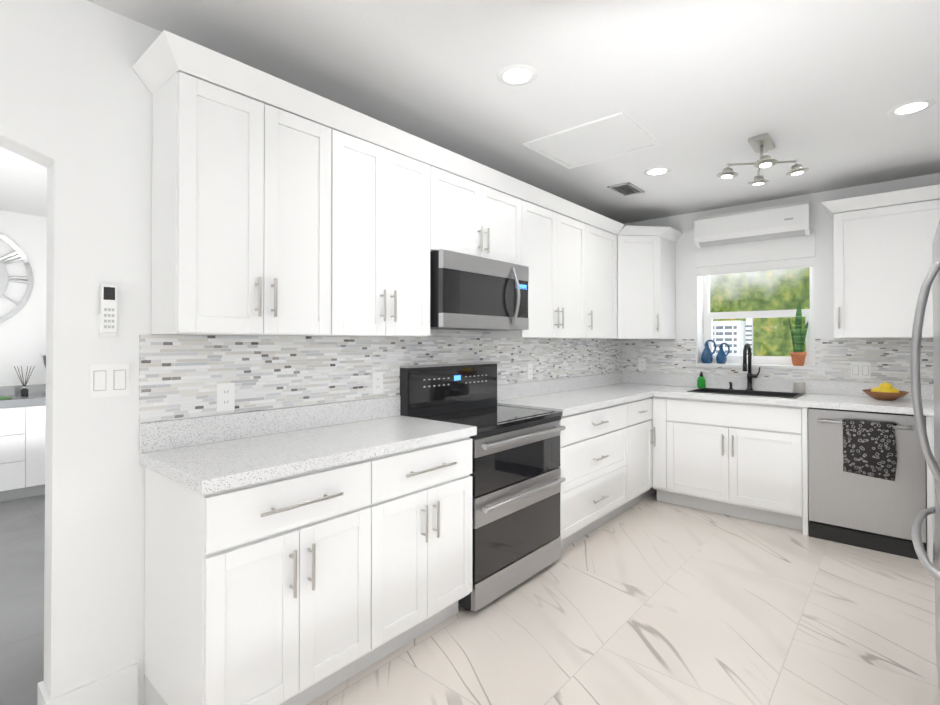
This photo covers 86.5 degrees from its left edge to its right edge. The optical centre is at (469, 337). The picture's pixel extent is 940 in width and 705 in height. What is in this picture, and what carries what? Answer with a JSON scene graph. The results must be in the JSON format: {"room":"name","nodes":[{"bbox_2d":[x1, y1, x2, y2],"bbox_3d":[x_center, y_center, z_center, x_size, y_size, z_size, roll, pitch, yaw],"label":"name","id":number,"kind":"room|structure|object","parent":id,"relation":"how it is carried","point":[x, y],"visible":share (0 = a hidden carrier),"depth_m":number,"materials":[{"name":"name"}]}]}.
{"room":"kitchen","nodes":[
{"label":"kitchen","id":0,"kind":"room"},
{"bbox_2d":[0,0,607,704],"bbox_3d":[-1.116,0.097,2.077,0.120,2.540,8.450,0,-1,41],"label":"wall","id":1,"kind":"structure","parent":0,"point":[76,96],"depth_m":1.75,"materials":[{"name":"white paint"}]},
{"bbox_2d":[0,233,32,322],"bbox_3d":[-4.411,-0.539,4.319,0.022,0.960,0.960,0,-1,41],"label":"wall clock","id":2,"kind":"object","parent":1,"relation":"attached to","point":[4,278],"visible":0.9,"depth_m":4.58,"materials":[{"name":"silver metal"}]},
{"bbox_2d":[37,663,137,704],"bbox_3d":[-0.450,1.292,2.939,0.014,0.165,3.200,0,-1,41],"label":"baseboard","id":3,"kind":"structure","parent":1,"relation":"attached to","point":[119,687],"depth_m":1.75,"materials":[{"name":"white wood"}]},
{"bbox_2d":[98,284,116,336],"bbox_3d":[-1.283,-0.096,1.770,0.031,0.185,0.052,0,-1,41],"label":"remote","id":4,"kind":"object","parent":1,"relation":"attached to","point":[107,321],"visible":1,"depth_m":1.76,"materials":[{"name":"white plastic"}]},
{"bbox_2d":[89,363,128,397],"bbox_3d":[-1.285,0.151,1.782,0.009,0.118,0.118,0,-1,41],"label":"switch plate","id":5,"kind":"object","parent":1,"relation":"attached to","point":[108,380],"visible":1,"depth_m":1.78,"materials":[{"name":"white plastic"}]},
{"bbox_2d":[148,42,347,335],"bbox_3d":[-0.882,-0.503,2.052,0.267,0.984,0.670,0,-1,41],"label":"upper cabinet","id":6,"kind":"object","parent":1,"relation":"attached to","point":[280,207],"depth_m":1.89,"materials":[{"name":"white paint"}]},
{"bbox_2d":[139,329,622,422],"bbox_3d":[0.151,0.216,3.441,0.008,0.526,4.206,0,-1,41],"label":"tile backsplash","id":7,"kind":"structure","parent":1,"relation":"attached to","point":[181,376],"depth_m":2.39,"materials":[{"name":"tile"}]},
{"bbox_2d":[216,383,234,411],"bbox_3d":[-1.016,0.247,2.079,0.008,0.115,0.072,0,-1,41],"label":"electrical outlet","id":8,"kind":"object","parent":7,"relation":"attached to","point":[225,397],"visible":1,"depth_m":2.08,"materials":[{"name":"white plastic"}]},
{"bbox_2d":[372,372,382,393],"bbox_3d":[-0.495,0.242,2.681,0.008,0.115,0.072,0,-1,41],"label":"electrical outlet","id":9,"kind":"object","parent":7,"relation":"attached to","point":[377,382],"visible":1,"depth_m":2.67,"materials":[{"name":"white plastic"}]},
{"bbox_2d":[527,364,532,379],"bbox_3d":[0.455,0.257,3.779,0.008,0.115,0.072,0,-1,41],"label":"electrical outlet","id":10,"kind":"object","parent":7,"relation":"attached to","point":[529,371],"visible":1,"depth_m":3.77,"materials":[{"name":"white plastic"}]},
{"bbox_2d":[348,110,435,336],"bbox_3d":[-0.524,-0.500,2.466,0.267,0.984,0.662,0,-1,41],"label":"upper cabinet","id":11,"kind":"object","parent":1,"relation":"attached to","point":[392,175],"depth_m":2.41,"materials":[{"name":"white paint"}]},
{"bbox_2d":[436,150,523,265],"bbox_3d":[-0.035,-0.723,3.033,0.267,0.527,0.834,0,-1,41],"label":"upper cabinet","id":12,"kind":"object","parent":1,"relation":"attached to","point":[480,212],"depth_m":2.91,"materials":[{"name":"white paint"}]},
{"bbox_2d":[430,249,528,330],"bbox_3d":[0.016,-0.255,2.986,0.400,0.405,0.786,0,-1,41],"label":"microwave","id":13,"kind":"object","parent":12,"relation":"attached to","point":[469,292],"visible":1,"depth_m":2.81,"materials":[{"name":"silver metal"}]},
{"bbox_2d":[490,186,583,338],"bbox_3d":[0.543,-0.489,3.700,0.267,0.984,0.933,0,-1,41],"label":"upper cabinet","id":14,"kind":"object","parent":1,"relation":"attached to","point":[553,228],"depth_m":3.55,"materials":[{"name":"white paint"}]},
{"bbox_2d":[584,210,619,338],"bbox_3d":[1.011,-0.485,4.205,0.313,0.984,0.681,0,-1,41],"label":"upper cabinet","id":15,"kind":"object","parent":1,"relation":"attached to","point":[601,233],"depth_m":4.13,"materials":[{"name":"white paint"}]},
{"bbox_2d":[620,223,675,338],"bbox_3d":[1.487,-0.481,4.583,0.538,0.984,0.736,0,-1,41],"label":"upper cabinet","id":16,"kind":"object","parent":1,"relation":"attached to","point":[647,253],"depth_m":4.37,"materials":[{"name":"white paint"}]},
{"bbox_2d":[0,0,939,223],"bbox_3d":[-1.429,-1.221,2.361,7.350,0.100,8.450,0,-1,41],"label":"ceiling","id":17,"kind":"structure","parent":0,"point":[702,91],"depth_m":2.26,"materials":[{"name":"paint"}]},
{"bbox_2d":[497,64,537,85],"bbox_3d":[0.210,-1.170,2.230,0.184,0.004,0.184,0,-1,41],"label":"recessed light","id":18,"kind":"object","parent":17,"relation":"in","point":[517,75],"visible":1,"depth_m":2.22,"materials":[{"name":"white plastic"}]},
{"bbox_2d":[523,111,661,168],"bbox_3d":[0.732,-1.159,2.989,0.625,0.012,0.550,0,-1,41],"label":"panel","id":19,"kind":"object","parent":17,"relation":"attached to","point":[612,136],"visible":0.96,"depth_m":2.96,"materials":[{"name":"white"}]},
{"bbox_2d":[607,182,644,195],"bbox_3d":[1.213,-1.152,3.878,0.170,0.010,0.305,0,-1,41],"label":"ceiling vent","id":20,"kind":"object","parent":17,"relation":"in","point":[626,189],"visible":0.98,"depth_m":3.86,"materials":[{"name":"grey metal"}]},
{"bbox_2d":[643,167,670,175],"bbox_3d":[1.304,-1.159,3.479,0.184,0.004,0.184,0,-1,41],"label":"recessed light","id":21,"kind":"object","parent":17,"relation":"in","point":[655,171],"visible":1,"depth_m":3.47,"materials":[{"name":"white plastic"}]},
{"bbox_2d":[717,133,808,184],"bbox_3d":[1.731,-1.063,2.963,0.427,0.204,0.340,0,-1,-27],"label":"track spotlight","id":22,"kind":"object","parent":17,"relation":"attached to","point":[761,144],"visible":1,"depth_m":2.94,"materials":[{"name":"silver metal"}]},
{"bbox_2d":[888,99,935,115],"bbox_3d":[2.241,-1.167,2.537,0.184,0.004,0.184,0,-1,41],"label":"recessed light","id":23,"kind":"object","parent":17,"relation":"in","point":[911,107],"visible":1,"depth_m":2.53,"materials":[{"name":"white plastic"}]},
{"bbox_2d":[0,492,939,704],"bbox_3d":[-1.475,1.394,2.285,7.110,0.050,8.070,0,-1,41],"label":"floor","id":24,"kind":"structure","parent":0,"point":[650,600],"depth_m":2.35,"materials":[{"name":"tile"}]},
{"bbox_2d":[0,384,45,501],"bbox_3d":[-4.300,0.909,4.092,0.471,0.950,2.210,0,-1,41],"label":"sideboard","id":25,"kind":"object","parent":24,"relation":"on","point":[22,446],"visible":0.35,"depth_m":4.30,"materials":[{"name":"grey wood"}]},
{"bbox_2d":[0,396,11,399],"bbox_3d":[-4.055,0.517,4.240,0.250,0.012,0.250,0,-1,41],"label":"dish","id":26,"kind":"object","parent":25,"relation":"on","point":[4,397],"visible":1,"depth_m":4.28,"materials":[{"name":"green ceramic"}]},
{"bbox_2d":[14,366,34,396],"bbox_3d":[-4.009,0.390,4.492,0.101,0.271,0.138,0,-1,41],"label":"reed diffuser","id":27,"kind":"object","parent":25,"relation":"on","point":[24,391],"visible":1,"depth_m":4.48,"materials":[{"name":"black glass"}]},
{"bbox_2d":[40,355,45,394],"bbox_3d":[-3.876,0.341,4.616,0.158,0.370,0.160,0,-1,41],"label":"table lamp","id":28,"kind":"object","parent":25,"relation":"on","point":[43,358],"visible":0.25,"depth_m":4.56,"materials":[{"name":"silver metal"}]},
{"bbox_2d":[144,454,387,704],"bbox_3d":[-0.782,0.919,1.939,0.552,0.894,0.682,0,-1,41],"label":"base cabinet","id":29,"kind":"object","parent":24,"relation":"on","point":[305,588],"depth_m":1.71,"materials":[{"name":"white paint"}]},
{"bbox_2d":[139,396,476,494],"bbox_3d":[-0.597,0.394,2.138,0.577,0.150,1.259,0,-1,41],"label":"countertop","id":30,"kind":"structure","parent":29,"relation":"on","point":[207,454],"depth_m":2.00,"materials":[{"name":"stone"}]},
{"bbox_2d":[388,437,471,654],"bbox_3d":[-0.416,0.922,2.362,0.552,0.894,0.675,0,-1,41],"label":"base cabinet","id":31,"kind":"object","parent":24,"relation":"on","point":[430,486],"depth_m":2.21,"materials":[{"name":"white paint"}]},
{"bbox_2d":[400,361,565,611],"bbox_3d":[0.100,0.766,2.905,0.604,1.217,0.814,0,-1,41],"label":"range","id":32,"kind":"object","parent":24,"relation":"on","point":[517,480],"visible":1,"depth_m":2.77,"materials":[{"name":"black metal"}]},
{"bbox_2d":[560,401,631,548],"bbox_3d":[0.683,0.933,3.632,0.552,0.894,1.049,0,-1,41],"label":"base cabinet","id":33,"kind":"object","parent":24,"relation":"on","point":[596,444],"depth_m":3.42,"materials":[{"name":"white paint"}]},
{"bbox_2d":[497,373,654,415],"bbox_3d":[0.830,0.409,3.785,0.579,0.150,1.465,0,-1,41],"label":"countertop","id":34,"kind":"structure","parent":33,"relation":"on","point":[572,395],"depth_m":3.83,"materials":[{"name":"stone"}]},
{"bbox_2d":[632,396,655,505],"bbox_3d":[1.155,0.938,4.177,0.552,0.894,0.498,0,-1,41],"label":"base cabinet","id":35,"kind":"object","parent":24,"relation":"on","point":[643,410],"depth_m":4.08,"materials":[{"name":"white paint"}]},
{"bbox_2d":[656,397,679,500],"bbox_3d":[1.508,0.942,4.586,0.552,0.894,0.686,0,-1,41],"label":"base cabinet","id":36,"kind":"object","parent":24,"relation":"on","point":[667,408],"depth_m":4.11,"materials":[{"name":"white paint"}]},
{"bbox_2d":[615,372,933,415],"bbox_3d":[2.471,0.514,3.774,3.074,0.360,0.657,0,-1,41],"label":"countertop","id":37,"kind":"structure","parent":36,"relation":"on","point":[841,395],"depth_m":3.86,"materials":[{"name":"stone"}]},
{"bbox_2d":[697,371,704,387],"bbox_3d":[2.072,0.374,4.473,0.066,0.145,0.065,0,-1,41],"label":"dish soap bottle","id":38,"kind":"object","parent":37,"relation":"on","point":[701,381],"visible":0.94,"depth_m":4.45,"materials":[{"name":"green plastic"}]},
{"bbox_2d":[743,343,760,389],"bbox_3d":[2.328,0.244,4.136,0.109,0.399,0.215,0,-1,41],"label":"faucet","id":39,"kind":"object","parent":37,"relation":"on","point":[750,375],"visible":0.98,"depth_m":4.19,"materials":[{"name":"black metal"}]},
{"bbox_2d":[794,382,804,392],"bbox_3d":[2.632,0.398,3.992,0.076,0.090,0.076,0,-1,41],"label":"jar","id":40,"kind":"object","parent":37,"relation":"on","point":[799,387],"visible":0.88,"depth_m":3.96,"materials":[{"name":"white ceramic"}]},
{"bbox_2d":[862,383,908,400],"bbox_3d":[2.943,0.379,3.542,0.260,0.120,0.260,0,-1,41],"label":"fruit bowl","id":41,"kind":"object","parent":37,"relation":"on","point":[885,391],"visible":1,"depth_m":3.50,"materials":[{"name":"brown wood"}]},
{"bbox_2d":[808,407,925,559],"bbox_3d":[2.764,0.933,3.486,0.605,0.892,0.691,0,-1,41],"label":"dishwasher","id":42,"kind":"object","parent":24,"relation":"on","point":[866,512],"visible":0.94,"depth_m":3.27,"materials":[{"name":"silver metal"}]},
{"bbox_2d":[842,419,896,480],"bbox_3d":[2.570,0.717,3.214,0.275,0.360,0.049,0,-1,41],"label":"hanging towel","id":43,"kind":"object","parent":42,"relation":"hanging from","point":[869,449],"visible":0.98,"depth_m":3.19,"materials":[{"name":"black fabric"}]},
{"bbox_2d":[910,220,939,686],"bbox_3d":[1.917,0.468,1.503,0.885,1.787,0.915,0,-1,41],"label":"refrigerator","id":44,"kind":"object","parent":24,"relation":"on","point":[931,460],"visible":1,"depth_m":1.75,"materials":[{"name":"grey paint"}]},
{"bbox_2d":[925,416,934,561],"bbox_3d":[3.330,0.928,3.045,0.822,0.894,0.632,0,-1,41],"label":"base cabinet","id":45,"kind":"object","parent":24,"relation":"on","point":[929,420],"depth_m":3.07,"materials":[{"name":"white paint"}]},
{"bbox_2d":[624,173,939,384],"bbox_3d":[2.770,0.115,4.131,3.030,2.540,0.260,0,-1,41],"label":"wall","id":46,"kind":"structure","parent":0,"point":[689,287],"depth_m":4.00,"materials":[{"name":"white paint"}]},
{"bbox_2d":[694,201,811,247],"bbox_3d":[2.353,-0.932,4.193,0.840,0.255,0.198,0,-1,41],"label":"mini-split air conditioner","id":47,"kind":"object","parent":46,"relation":"attached to","point":[780,221],"visible":1,"depth_m":4.09,"materials":[{"name":"white plastic"}]},
{"bbox_2d":[695,233,814,276],"bbox_3d":[2.428,-0.696,4.300,0.910,0.265,0.082,0,-1,41],"label":"roller blind","id":48,"kind":"object","parent":46,"relation":"attached to","point":[795,252],"visible":0.9,"depth_m":4.24,"materials":[{"name":"white fabric"}]},
{"bbox_2d":[696,267,814,369],"bbox_3d":[2.480,-0.238,4.356,0.900,0.989,0.253,0,-1,41],"label":"window","id":49,"kind":"structure","parent":46,"relation":"in","point":[709,317],"depth_m":4.38,"materials":[{"name":"white plastic"}]},
{"bbox_2d":[701,340,715,362],"bbox_3d":[2.187,0.125,4.575,0.132,0.218,0.099,0,-1,41],"label":"vase","id":50,"kind":"object","parent":49,"relation":"on","point":[707,355],"visible":0.96,"depth_m":4.55,"materials":[{"name":"blue ceramic"}]},
{"bbox_2d":[716,343,729,363],"bbox_3d":[2.278,0.138,4.497,0.115,0.190,0.087,0,-1,41],"label":"vase","id":51,"kind":"object","parent":49,"relation":"on","point":[721,357],"visible":0.98,"depth_m":4.48,"materials":[{"name":"blue ceramic"}]},
{"bbox_2d":[788,302,807,365],"bbox_3d":[2.711,-0.033,4.123,0.139,0.525,0.116,0,-1,41],"label":"snake plant","id":52,"kind":"object","parent":49,"relation":"on","point":[798,354],"visible":0.98,"depth_m":4.12,"materials":[{"name":"green plant"}]},
{"bbox_2d":[623,338,933,384],"bbox_3d":[2.697,0.171,4.015,3.048,0.327,0.008,0,-1,41],"label":"tile backsplash","id":53,"kind":"structure","parent":46,"relation":"attached to","point":[889,358],"depth_m":3.92,"materials":[{"name":"tile"}]},
{"bbox_2d":[638,359,645,370],"bbox_3d":[1.681,0.261,4.881,0.072,0.115,0.008,0,-1,41],"label":"electrical outlet","id":54,"kind":"object","parent":53,"relation":"attached to","point":[641,364],"visible":1,"depth_m":4.88,"materials":[{"name":"white plastic"}]},
{"bbox_2d":[851,362,870,378],"bbox_3d":[2.955,0.247,3.779,0.118,0.118,0.009,0,-1,41],"label":"electrical outlet","id":55,"kind":"object","parent":53,"relation":"attached to","point":[860,370],"visible":1,"depth_m":3.78,"materials":[{"name":"white plastic"}]},
{"bbox_2d":[821,184,939,337],"bbox_3d":[3.031,-0.491,3.459,0.945,0.984,0.416,0,-1,41],"label":"upper cabinet","id":56,"kind":"object","parent":46,"relation":"attached to","point":[883,258],"visible":1,"depth_m":3.44,"materials":[{"name":"white paint"}]},
{"label":"outside","id":57,"kind":"structure","parent":0,"visible":0},
{"bbox_2d":[710,267,809,356],"bbox_3d":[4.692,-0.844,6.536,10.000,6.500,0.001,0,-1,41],"label":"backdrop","id":58,"kind":"structure","parent":57,"point":[796,285],"depth_m":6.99,"materials":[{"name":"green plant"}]},
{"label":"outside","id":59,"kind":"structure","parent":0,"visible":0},
{"bbox_2d":[713,318,752,355],"bbox_3d":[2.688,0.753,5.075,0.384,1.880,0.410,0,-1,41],"label":"building","id":60,"kind":"structure","parent":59,"point":[733,332],"depth_m":4.92,"materials":[{"name":"white"}]}
]}

